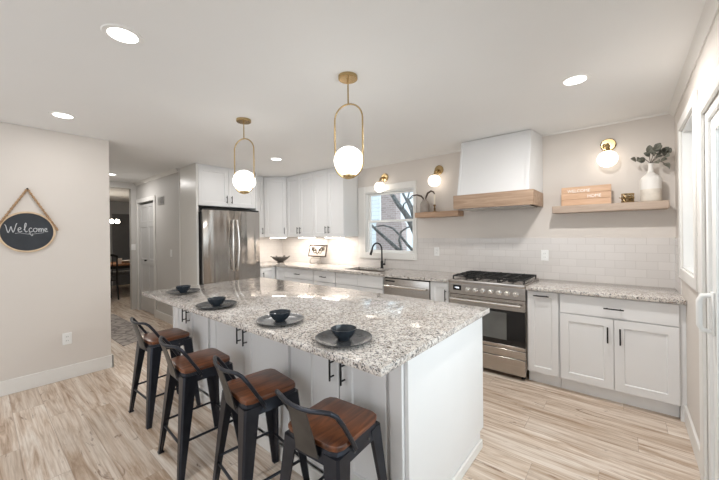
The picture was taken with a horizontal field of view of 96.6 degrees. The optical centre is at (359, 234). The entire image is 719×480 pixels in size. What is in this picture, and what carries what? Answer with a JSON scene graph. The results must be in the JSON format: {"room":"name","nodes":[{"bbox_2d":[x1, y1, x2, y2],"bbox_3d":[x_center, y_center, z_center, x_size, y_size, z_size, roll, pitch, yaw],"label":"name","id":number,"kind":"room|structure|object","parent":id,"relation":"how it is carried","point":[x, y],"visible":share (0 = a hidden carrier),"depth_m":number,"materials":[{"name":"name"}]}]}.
{"room":"kitchen","nodes":[
{"label":"kitchen","id":0,"kind":"room"},
{"bbox_2d":[0,122,110,381],"bbox_3d":[-3.840,0.227,2.253,0.120,2.474,3.342,-1,0,40],"label":"wall","id":1,"kind":"structure","parent":0,"point":[64,286],"depth_m":3.17,"materials":[{"name":"paint"}]},
{"bbox_2d":[0,188,58,251],"bbox_3d":[-3.117,-0.133,3.007,0.031,0.606,0.428,-1,0,40],"label":"chalkboard sign","id":2,"kind":"object","parent":1,"relation":"attached to","point":[19,231],"visible":1,"depth_m":3.00,"materials":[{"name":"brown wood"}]},
{"bbox_2d":[0,353,113,396],"bbox_3d":[-3.815,1.396,2.255,0.136,0.135,3.358,-1,0,40],"label":"baseboard","id":3,"kind":"structure","parent":1,"relation":"attached to","point":[22,383],"depth_m":3.14,"materials":[{"name":"white wood"}]},
{"bbox_2d":[62,332,71,344],"bbox_3d":[-2.941,1.049,3.220,0.008,0.116,0.072,-1,0,40],"label":"wall outlet","id":4,"kind":"object","parent":1,"relation":"attached to","point":[66,337],"visible":1,"depth_m":3.22,"materials":[{"name":"white plastic"}]},
{"bbox_2d":[110,201,128,285],"bbox_3d":[-6.220,0.254,7.465,4.080,2.474,8.500,-1,0,40],"label":"wall","id":5,"kind":"structure","parent":0,"point":[116,207],"depth_m":9.39,"materials":[{"name":"paint"}]},
{"bbox_2d":[112,214,129,285],"bbox_3d":[-6.949,0.449,9.604,0.020,2.100,0.750,-1,0,40],"label":"door","id":6,"kind":"structure","parent":5,"relation":"in","point":[121,230],"depth_m":9.48,"materials":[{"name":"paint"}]},
{"bbox_2d":[109,181,136,309],"bbox_3d":[-4.575,0.235,6.159,0.120,2.474,8.400,-1,0,40],"label":"wall","id":7,"kind":"structure","parent":0,"point":[112,184],"depth_m":6.26,"materials":[{"name":"paint"}]},
{"bbox_2d":[131,244,135,249],"bbox_3d":[-4.414,0.250,6.252,0.009,0.116,0.072,-1,0,40],"label":"light switch","id":8,"kind":"object","parent":7,"relation":"attached to","point":[133,246],"visible":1,"depth_m":6.25,"materials":[{"name":"white plastic"}]},
{"bbox_2d":[136,172,179,315],"bbox_3d":[-3.541,0.224,5.674,2.090,2.474,0.120,-1,0,40],"label":"wall","id":9,"kind":"structure","parent":0,"point":[167,214],"depth_m":5.34,"materials":[{"name":"paint"}]},
{"bbox_2d":[136,195,156,317],"bbox_3d":[-3.929,0.392,5.980,1.010,2.145,0.130,-1,0,40],"label":"door","id":10,"kind":"structure","parent":9,"relation":"in","point":[148,210],"depth_m":5.99,"materials":[{"name":"paint"}]},
{"bbox_2d":[134,168,177,185],"bbox_3d":[-3.613,-0.988,5.612,2.040,0.050,0.050,-1,0,40],"label":"trim","id":11,"kind":"structure","parent":9,"relation":"attached to","point":[175,170],"depth_m":5.47,"materials":[{"name":"white wood"}]},
{"bbox_2d":[157,196,163,204],"bbox_3d":[-3.385,-0.574,5.450,0.290,0.145,0.013,-1,0,40],"label":"air vent","id":12,"kind":"object","parent":9,"relation":"in","point":[160,199],"visible":1,"depth_m":5.44,"materials":[{"name":"white metal"}]},
{"bbox_2d":[156,310,172,324],"bbox_3d":[-3.168,1.391,5.286,1.040,0.130,0.015,-1,0,40],"label":"baseboard","id":13,"kind":"structure","parent":9,"relation":"attached to","point":[167,318],"depth_m":5.36,"materials":[{"name":"white wood"}]},
{"bbox_2d":[0,284,700,479],"bbox_3d":[-3.350,1.498,5.019,12.800,0.080,8.600,-1,0,40],"label":"floor","id":14,"kind":"structure","parent":0,"point":[82,427],"depth_m":2.27,"materials":[{"name":"brown wood"}]},
{"bbox_2d":[110,254,118,299],"bbox_3d":[-5.740,0.963,7.192,0.507,1.048,0.431,-1,0,34],"label":"dining chair","id":15,"kind":"object","parent":14,"relation":"on","point":[112,255],"visible":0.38,"depth_m":7.23,"materials":[{"name":"brown wood"}]},
{"bbox_2d":[110,262,129,268],"bbox_3d":[-5.784,1.098,8.314,1.050,0.775,1.850,-1,0,40],"label":"dining table","id":16,"kind":"object","parent":14,"relation":"on","point":[123,265],"visible":0.02,"depth_m":7.70,"materials":[{"name":"brown wood"}]},
{"bbox_2d":[110,270,129,275],"bbox_3d":[-6.373,1.247,8.839,0.370,0.490,1.600,-1,0,40],"label":"bench","id":17,"kind":"object","parent":14,"relation":"on","point":[125,272],"visible":0.02,"depth_m":8.60,"materials":[{"name":"brown wood"}]},
{"bbox_2d":[111,314,149,345],"bbox_3d":[-3.797,1.460,5.014,2.220,0.008,0.460,-1,0,40],"label":"rug","id":18,"kind":"object","parent":14,"relation":"on","point":[122,330],"visible":0.5,"depth_m":4.78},
{"bbox_2d":[128,317,200,429],"bbox_3d":[-1.609,1.050,2.626,0.402,0.778,0.428,-1,0,38],"label":"bar stool","id":19,"kind":"object","parent":14,"relation":"on","point":[149,342],"visible":0.79,"depth_m":2.53,"materials":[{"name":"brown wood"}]},
{"bbox_2d":[178,163,198,285],"bbox_3d":[-2.551,0.213,4.783,0.592,2.472,0.038,-1,0,40],"label":"panel","id":20,"kind":"object","parent":14,"relation":"on","point":[188,175],"visible":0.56,"depth_m":4.75,"materials":[{"name":"paint"}]},
{"bbox_2d":[157,336,237,479],"bbox_3d":[-1.060,1.044,2.107,0.402,0.778,0.428,-1,0,43],"label":"bar stool","id":21,"kind":"object","parent":14,"relation":"on","point":[186,369],"visible":0.89,"depth_m":2.01,"materials":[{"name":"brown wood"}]},
{"bbox_2d":[198,208,259,284],"bbox_3d":[-2.141,0.517,5.088,0.746,1.795,0.912,-1,0,40],"label":"refrigerator","id":22,"kind":"object","parent":14,"relation":"on","point":[229,239],"visible":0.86,"depth_m":4.82,"materials":[{"name":"silver metal"}]},
{"bbox_2d":[248,172,256,210],"bbox_3d":[-1.932,0.207,5.527,0.569,2.472,0.023,-1,0,40],"label":"panel","id":23,"kind":"object","parent":14,"relation":"on","point":[255,209],"visible":0.18,"depth_m":5.35,"materials":[{"name":"white wood"}]},
{"bbox_2d":[213,355,309,479],"bbox_3d":[-0.551,1.038,1.741,0.428,0.778,0.402,-1,0,-43],"label":"bar stool","id":24,"kind":"object","parent":14,"relation":"on","point":[252,395],"visible":0.91,"depth_m":1.68,"materials":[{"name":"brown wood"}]},
{"bbox_2d":[260,267,284,279],"bbox_3d":[-1.509,0.997,5.798,0.856,0.881,0.922,-1,0,40],"label":"base cabinet","id":25,"kind":"object","parent":14,"relation":"on","point":[267,272],"visible":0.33,"depth_m":5.47,"materials":[{"name":"paint"}]},
{"bbox_2d":[260,261,457,282],"bbox_3d":[-0.383,0.527,4.856,3.804,0.032,0.923,-1,0,40],"label":"countertop","id":26,"kind":"structure","parent":25,"relation":"on","point":[436,276],"depth_m":4.48,"materials":[{"name":"stone"}]},
{"bbox_2d":[271,255,289,262],"bbox_3d":[-1.470,0.462,5.941,0.372,0.122,0.376,-1,0,40],"label":"decorative bowl","id":27,"kind":"object","parent":26,"relation":"on","point":[279,259],"visible":1,"depth_m":5.86,"materials":[{"name":"black ceramic"}]},
{"bbox_2d":[308,244,327,263],"bbox_3d":[-0.735,0.347,5.595,0.450,0.334,0.187,-1,0,40],"label":"framed picture","id":28,"kind":"object","parent":26,"relation":"on","point":[320,251],"visible":1,"depth_m":5.59,"materials":[{"name":"white paper"}]},
{"bbox_2d":[356,269,381,271],"bbox_3d":[0.133,0.635,4.634,0.680,0.193,0.410,-1,0,40],"label":"sink","id":29,"kind":"object","parent":26,"relation":"in","point":[356,269],"visible":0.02,"depth_m":4.87,"materials":[{"name":"metal"}]},
{"bbox_2d":[369,242,385,267],"bbox_3d":[0.253,0.311,4.706,0.270,0.386,0.091,-1,0,-27],"label":"kitchen faucet","id":30,"kind":"object","parent":26,"relation":"on","point":[371,251],"visible":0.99,"depth_m":4.75,"materials":[{"name":"black metal"}]},
{"bbox_2d":[284,268,312,283],"bbox_3d":[-0.811,0.990,5.398,0.725,0.881,0.640,-1,0,40],"label":"base cabinet","id":31,"kind":"object","parent":14,"relation":"on","point":[290,274],"visible":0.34,"depth_m":5.15,"materials":[{"name":"paint"}]},
{"bbox_2d":[313,270,335,286],"bbox_3d":[-0.348,0.984,5.012,0.474,0.881,0.640,-1,0,40],"label":"base cabinet","id":32,"kind":"object","parent":14,"relation":"on","point":[325,278],"visible":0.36,"depth_m":4.78,"materials":[{"name":"paint"}]},
{"bbox_2d":[173,306,482,479],"bbox_3d":[-0.488,0.986,2.615,2.634,0.881,1.012,-1,0,40],"label":"kitchen island","id":33,"kind":"object","parent":14,"relation":"on","point":[428,409],"visible":0.54,"depth_m":1.77,"materials":[{"name":"white wood"}]},
{"bbox_2d":[142,277,489,376],"bbox_3d":[-0.559,0.530,2.551,2.708,0.033,1.249,-1,0,40],"label":"island countertop","id":34,"kind":"structure","parent":33,"relation":"on","point":[401,328],"depth_m":2.03,"materials":[{"name":"stone"}]},
{"bbox_2d":[166,288,199,293],"bbox_3d":[-1.579,0.513,2.870,0.272,0.018,0.272,-1,0,40],"label":"dinner plate","id":35,"kind":"object","parent":34,"relation":"on","point":[191,290],"visible":0.87,"depth_m":2.87,"materials":[{"name":"grey ceramic"}]},
{"bbox_2d":[175,285,190,291],"bbox_3d":[-1.579,0.490,2.870,0.124,0.053,0.124,-1,0,40],"label":"bowl","id":36,"kind":"object","parent":35,"relation":"on","point":[181,288],"visible":1,"depth_m":2.84,"materials":[{"name":"ceramic"}]},
{"bbox_2d":[196,300,236,308],"bbox_3d":[-1.024,0.506,2.297,0.272,0.018,0.272,-1,0,40],"label":"dinner plate","id":37,"kind":"object","parent":34,"relation":"on","point":[227,303],"visible":0.87,"depth_m":2.29,"materials":[{"name":"grey ceramic"}]},
{"bbox_2d":[207,296,225,305],"bbox_3d":[-1.025,0.483,2.297,0.124,0.053,0.124,-1,0,40],"label":"bowl","id":38,"kind":"object","parent":37,"relation":"on","point":[214,301],"visible":1,"depth_m":2.27,"materials":[{"name":"ceramic"}]},
{"bbox_2d":[256,313,303,325],"bbox_3d":[-0.462,0.500,1.867,0.272,0.018,0.272,-1,0,40],"label":"dinner plate","id":39,"kind":"object","parent":34,"relation":"on","point":[293,318],"visible":0.81,"depth_m":1.86,"materials":[{"name":"grey ceramic"}]},
{"bbox_2d":[269,309,290,321],"bbox_3d":[-0.462,0.477,1.867,0.124,0.053,0.124,-1,0,40],"label":"bowl","id":40,"kind":"object","parent":39,"relation":"on","point":[279,315],"visible":1,"depth_m":1.84,"materials":[{"name":"ceramic"}]},
{"bbox_2d":[315,329,371,347],"bbox_3d":[-0.075,0.496,1.528,0.272,0.018,0.272,-1,0,40],"label":"dinner plate","id":41,"kind":"object","parent":34,"relation":"on","point":[360,337],"visible":0.81,"depth_m":1.51,"materials":[{"name":"grey ceramic"}]},
{"bbox_2d":[331,324,356,340],"bbox_3d":[-0.075,0.473,1.528,0.124,0.053,0.124,-1,0,40],"label":"bowl","id":42,"kind":"object","parent":41,"relation":"on","point":[342,332],"visible":1,"depth_m":1.50,"materials":[{"name":"ceramic"}]},
{"bbox_2d":[275,389,386,479],"bbox_3d":[-0.120,1.033,1.392,0.402,0.778,0.428,-1,0,36],"label":"bar stool","id":43,"kind":"object","parent":14,"relation":"on","point":[332,432],"visible":1,"depth_m":1.31,"materials":[{"name":"brown wood"}]},
{"bbox_2d":[336,272,384,293],"bbox_3d":[0.162,0.979,4.587,0.848,0.881,0.640,-1,0,40],"label":"base cabinet","id":44,"kind":"object","parent":14,"relation":"on","point":[369,283],"visible":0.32,"depth_m":4.34,"materials":[{"name":"paint"}]},
{"bbox_2d":[383,277,430,299],"bbox_3d":[0.729,0.974,4.087,0.654,0.878,0.646,-1,0,40],"label":"dishwasher","id":45,"kind":"object","parent":14,"relation":"on","point":[420,289],"visible":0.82,"depth_m":3.86,"materials":[{"name":"silver metal"}]},
{"bbox_2d":[430,281,449,301],"bbox_3d":[1.084,0.968,3.818,0.229,0.881,0.640,-1,0,40],"label":"base cabinet","id":46,"kind":"object","parent":14,"relation":"on","point":[439,291],"visible":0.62,"depth_m":3.60,"materials":[{"name":"paint"}]},
{"bbox_2d":[449,270,538,379],"bbox_3d":[1.455,0.923,3.481,0.762,0.964,0.682,-1,0,40],"label":"gas range","id":47,"kind":"object","parent":14,"relation":"on","point":[504,329],"visible":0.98,"depth_m":3.19,"materials":[{"name":"silver metal"}]},
{"bbox_2d":[449,275,538,288],"bbox_3d":[1.468,0.501,3.502,0.762,0.037,0.627,-1,0,40],"label":"cooktop","id":48,"kind":"object","parent":47,"relation":"in","point":[457,281],"depth_m":3.29,"materials":[{"name":"silver metal"}]},
{"bbox_2d":[527,290,560,386],"bbox_3d":[1.867,0.960,3.165,0.262,0.881,0.640,-1,0,40],"label":"base cabinet","id":49,"kind":"object","parent":14,"relation":"on","point":[543,309],"visible":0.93,"depth_m":2.95,"materials":[{"name":"paint"}]},
{"bbox_2d":[559,293,686,421],"bbox_3d":[2.277,0.955,2.823,0.801,0.881,0.640,-1,0,40],"label":"base cabinet","id":50,"kind":"object","parent":14,"relation":"on","point":[625,351],"visible":0.98,"depth_m":2.58,"materials":[{"name":"paint"}]},
{"bbox_2d":[526,279,686,304],"bbox_3d":[2.171,0.499,2.909,1.062,0.032,0.643,-1,0,40],"label":"countertop","id":51,"kind":"structure","parent":50,"relation":"on","point":[631,292],"depth_m":2.77,"materials":[{"name":"stone"}]},
{"bbox_2d":[0,0,705,201],"bbox_3d":[-3.379,-1.065,5.019,12.800,0.100,8.600,-1,0,40],"label":"ceiling","id":52,"kind":"structure","parent":0,"point":[434,77],"depth_m":2.07,"materials":[{"name":"paint"}]},
{"bbox_2d":[48,111,76,119],"bbox_3d":[-2.555,-1.022,2.758,0.184,0.004,0.184,-1,0,40],"label":"recessed light","id":53,"kind":"object","parent":52,"relation":"in","point":[62,115],"visible":1,"depth_m":2.75,"materials":[{"name":"white plastic"}]},
{"bbox_2d":[110,218,119,222],"bbox_3d":[-6.062,-0.625,7.573,0.120,0.720,0.634,-1,0,40],"label":"globe chandelier","id":54,"kind":"object","parent":52,"relation":"hanging from","point":[111,220],"visible":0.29,"depth_m":7.72,"materials":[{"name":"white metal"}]},
{"bbox_2d":[100,23,143,45],"bbox_3d":[-1.233,-1.037,1.669,0.184,0.004,0.184,-1,0,40],"label":"recessed light","id":55,"kind":"object","parent":52,"relation":"in","point":[121,34],"visible":1,"depth_m":1.66,"materials":[{"name":"white plastic"}]},
{"bbox_2d":[233,117,255,193],"bbox_3d":[-1.048,-0.703,2.907,0.195,0.676,0.195,-1,0,40],"label":"pendant lamp","id":56,"kind":"object","parent":52,"relation":"hanging from","point":[244,181],"visible":1,"depth_m":2.86,"materials":[{"name":"white glass"}]},
{"bbox_2d":[269,157,282,160],"bbox_3d":[-1.150,-1.038,4.422,0.184,0.004,0.184,-1,0,40],"label":"recessed light","id":57,"kind":"object","parent":52,"relation":"in","point":[273,158],"visible":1,"depth_m":4.43,"materials":[{"name":"white plastic"}]},
{"bbox_2d":[334,71,363,178],"bbox_3d":[-0.074,-0.710,2.131,0.200,0.684,0.195,-1,0,40],"label":"pendant lamp","id":58,"kind":"object","parent":52,"relation":"hanging from","point":[348,160],"visible":1,"depth_m":2.09,"materials":[{"name":"white glass"}]},
{"bbox_2d":[559,73,590,85],"bbox_3d":[1.494,-1.068,2.219,0.184,0.004,0.184,-1,0,40],"label":"recessed light","id":59,"kind":"object","parent":52,"relation":"in","point":[576,79],"visible":1,"depth_m":2.21,"materials":[{"name":"white plastic"}]},
{"bbox_2d":[358,114,675,237],"bbox_3d":[0.670,0.176,4.679,5.934,2.474,0.140,-1,0,40],"label":"wall","id":60,"kind":"structure","parent":0,"point":[569,158],"depth_m":3.31,"materials":[{"name":"paint"}]},
{"bbox_2d":[263,177,286,236],"bbox_3d":[-1.528,-0.492,5.986,0.598,1.084,0.639,-1,0,40],"label":"upper cabinet","id":61,"kind":"object","parent":60,"relation":"attached to","point":[275,188],"visible":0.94,"depth_m":5.76,"materials":[{"name":"white wood"}]},
{"bbox_2d":[287,172,312,236],"bbox_3d":[-0.944,-0.499,5.674,0.697,1.084,0.386,-1,0,40],"label":"upper cabinet","id":62,"kind":"object","parent":60,"relation":"attached to","point":[299,187],"visible":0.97,"depth_m":5.53,"materials":[{"name":"white wood"}]},
{"bbox_2d":[313,168,357,236],"bbox_3d":[-0.410,-0.504,5.229,0.693,1.084,0.386,-1,0,40],"label":"upper cabinet","id":63,"kind":"object","parent":60,"relation":"attached to","point":[335,198],"visible":0.96,"depth_m":5.07,"materials":[{"name":"white wood"}]},
{"bbox_2d":[374,173,387,191],"bbox_3d":[0.311,-0.768,4.747,0.162,0.294,0.203,-1,0,40],"label":"wall sconce","id":64,"kind":"object","parent":60,"relation":"attached to","point":[379,186],"visible":1,"depth_m":4.70,"materials":[{"name":"white glass"}]},
{"bbox_2d":[358,180,416,259],"bbox_3d":[0.434,-0.192,4.853,1.055,1.115,0.170,-1,0,40],"label":"window","id":65,"kind":"structure","parent":60,"relation":"in","point":[365,194],"depth_m":4.93,"materials":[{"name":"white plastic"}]},
{"bbox_2d":[362,150,460,168],"bbox_3d":[0.681,-1.053,4.557,1.830,0.016,0.016,-1,0,40],"label":"trim","id":66,"kind":"structure","parent":60,"relation":"attached to","point":[457,150],"depth_m":4.48,"materials":[{"name":"white wood"}]},
{"bbox_2d":[428,165,443,186],"bbox_3d":[0.986,-0.767,4.184,0.162,0.294,0.203,-1,0,40],"label":"wall sconce","id":67,"kind":"object","parent":60,"relation":"attached to","point":[434,180],"visible":1,"depth_m":4.14,"materials":[{"name":"white glass"}]},
{"bbox_2d":[434,247,438,255],"bbox_3d":[1.030,0.229,4.273,0.072,0.116,0.008,-1,0,40],"label":"wall outlet","id":68,"kind":"object","parent":60,"relation":"attached to","point":[436,249],"visible":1,"depth_m":4.27,"materials":[{"name":"white plastic"}]},
{"bbox_2d":[415,210,463,217],"bbox_3d":[1.029,-0.258,4.170,0.604,0.069,0.174,-1,0,40],"label":"floating shelf","id":69,"kind":"object","parent":60,"relation":"attached to","point":[456,213],"visible":1,"depth_m":4.07,"materials":[{"name":"brown wood"}]},
{"bbox_2d":[420,199,428,211],"bbox_3d":[0.875,-0.379,4.295,0.123,0.174,0.123,-1,0,40],"label":"jar","id":70,"kind":"object","parent":69,"relation":"on","point":[424,205],"visible":0.86,"depth_m":4.25,"materials":[{"name":"beige ceramic"}]},
{"bbox_2d":[409,190,434,198],"bbox_3d":[0.844,-0.518,4.296,0.365,0.129,0.056,-1,0,34],"label":"branch","id":71,"kind":"object","parent":70,"relation":"in","point":[421,196],"visible":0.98,"depth_m":4.28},
{"bbox_2d":[260,236,681,294],"bbox_3d":[0.327,0.261,4.274,5.644,0.488,0.922,-1,0,40],"label":"backsplash","id":72,"kind":"structure","parent":60,"relation":"attached to","point":[651,262],"depth_m":3.54,"materials":[{"name":"white tile"}]},
{"bbox_2d":[453,129,542,210],"bbox_3d":[1.526,-0.676,3.554,0.816,0.784,0.479,-1,0,40],"label":"range hood","id":73,"kind":"object","parent":60,"relation":"attached to","point":[502,172],"visible":1,"depth_m":3.39,"materials":[{"name":"white painted plaster"},{"name":"oak"}]},
{"bbox_2d":[541,250,548,260],"bbox_3d":[2.003,0.227,3.462,0.072,0.116,0.008,-1,0,40],"label":"wall outlet","id":74,"kind":"object","parent":60,"relation":"attached to","point":[544,253],"visible":1,"depth_m":3.46,"materials":[{"name":"white plastic"}]},
{"bbox_2d":[542,112,668,136],"bbox_3d":[2.377,-1.072,3.143,1.024,0.016,0.016,-1,0,40],"label":"trim","id":75,"kind":"structure","parent":60,"relation":"attached to","point":[665,113],"depth_m":3.11,"materials":[{"name":"white wood"}]},
{"bbox_2d":[597,138,617,166],"bbox_3d":[2.355,-0.783,3.042,0.162,0.294,0.203,-1,0,40],"label":"wall sconce","id":76,"kind":"object","parent":60,"relation":"attached to","point":[607,158],"visible":1,"depth_m":3.00,"materials":[{"name":"white glass"}]},
{"bbox_2d":[552,200,668,213],"bbox_3d":[2.349,-0.252,3.054,0.859,0.070,0.199,-1,0,40],"label":"floating shelf","id":77,"kind":"object","parent":60,"relation":"attached to","point":[662,204],"visible":1,"depth_m":2.95,"materials":[{"name":"brown wood"}]},
{"bbox_2d":[561,184,610,205],"bbox_3d":[2.213,-0.379,3.136,0.400,0.189,0.043,-1,0,40],"label":"wooden sign","id":78,"kind":"object","parent":77,"relation":"on","point":[594,194],"visible":0.99,"depth_m":3.12,"materials":[{"name":"brown wood"}]},
{"bbox_2d":[619,193,634,202],"bbox_3d":[2.450,-0.331,2.924,0.097,0.082,0.097,-1,0,-9],"label":"candle holder","id":79,"kind":"object","parent":77,"relation":"on","point":[627,198],"visible":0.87,"depth_m":2.89,"materials":[{"name":"gold glass"}]},
{"bbox_2d":[640,163,661,201],"bbox_3d":[2.582,-0.460,2.838,0.143,0.337,0.143,-1,0,40],"label":"bottle vase","id":80,"kind":"object","parent":77,"relation":"on","point":[650,183],"visible":0.98,"depth_m":2.79,"materials":[{"name":"beige ceramic"}]},
{"bbox_2d":[631,143,671,168],"bbox_3d":[2.548,-0.669,2.797,0.104,0.238,0.262,-1,0,-36],"label":"branch","id":81,"kind":"object","parent":80,"relation":"in","point":[657,147],"visible":1,"depth_m":2.77,"materials":[{"name":"green plant"}]},
{"bbox_2d":[674,11,718,476],"bbox_3d":[0.813,0.175,0.334,0.150,2.474,6.352,-1,0,40],"label":"wall","id":82,"kind":"structure","parent":0,"point":[708,60],"depth_m":2.07,"materials":[{"name":"paint"}]},
{"bbox_2d":[677,89,697,291],"bbox_3d":[2.328,-0.265,2.171,0.168,1.210,0.810,-1,0,40],"label":"window","id":83,"kind":"structure","parent":82,"relation":"in","point":[686,136],"depth_m":2.43,"materials":[{"name":"white plastic"}]},
{"bbox_2d":[684,405,699,470],"bbox_3d":[2.203,1.331,2.115,0.016,0.130,0.730,-1,0,40],"label":"baseboard","id":84,"kind":"structure","parent":82,"relation":"attached to","point":[693,437],"depth_m":2.08,"materials":[{"name":"white wood"}]},
{"bbox_2d":[668,0,718,116],"bbox_3d":[0.725,-1.039,0.396,0.045,0.045,6.352,-1,0,40],"label":"trim","id":85,"kind":"structure","parent":82,"relation":"attached to","point":[711,7],"depth_m":1.81,"materials":[{"name":"white wood"}]},
{"bbox_2d":[696,64,718,479],"bbox_3d":[1.289,0.332,0.959,0.182,2.150,2.200,-1,0,40],"label":"door","id":86,"kind":"structure","parent":82,"relation":"in","point":[707,304],"depth_m":1.71,"materials":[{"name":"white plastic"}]},
{"bbox_3d":[-2.169,0.208,5.782,0.120,2.474,1.802,-1,0,40],"label":"wall","id":87,"kind":"structure","parent":0,"visible":0},
{"bbox_2d":[198,164,254,209],"bbox_3d":[-2.229,-0.724,5.141,0.586,0.604,0.930,-1,0,40],"label":"upper cabinet","id":88,"kind":"object","parent":87,"relation":"attached to","point":[216,188],"visible":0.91,"depth_m":4.88,"materials":[{"name":"white wood"}]},
{"bbox_2d":[257,176,263,236],"bbox_3d":[-1.916,-0.488,5.708,0.376,1.084,0.284,-1,0,40],"label":"upper cabinet","id":89,"kind":"object","parent":87,"relation":"attached to","point":[260,188],"visible":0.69,"depth_m":5.67,"materials":[{"name":"white wood"}]},
{"label":"outside","id":90,"kind":"structure","parent":0,"visible":0},
{"bbox_3d":[10.299,2.056,20.136,50.000,0.300,35.908,-1,0,40],"label":"ground","id":91,"kind":"structure","parent":90,"visible":0},
{"bbox_2d":[376,193,406,250],"bbox_3d":[1.135,-0.792,11.610,1.130,5.600,0.500,-1,0,40],"label":"brick chimney","id":92,"kind":"object","parent":91,"relation":"on","point":[389,210],"visible":0.32,"depth_m":11.46,"materials":[{"name":"grey brick"}]},
{"bbox_2d":[372,192,412,250],"bbox_3d":[0.862,0.206,7.608,1.915,3.823,0.454,-1,0,40],"label":"bare tree","id":93,"kind":"object","parent":91,"relation":"on","point":[401,208],"visible":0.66,"depth_m":7.48,"materials":[{"name":"grey plant"}]},
{"bbox_2d":[372,192,412,250],"bbox_3d":[0.461,-0.884,20.743,6.160,5.800,5.530,-1,0,40],"label":"house","id":94,"kind":"structure","parent":91,"relation":"on","point":[376,200],"depth_m":16.99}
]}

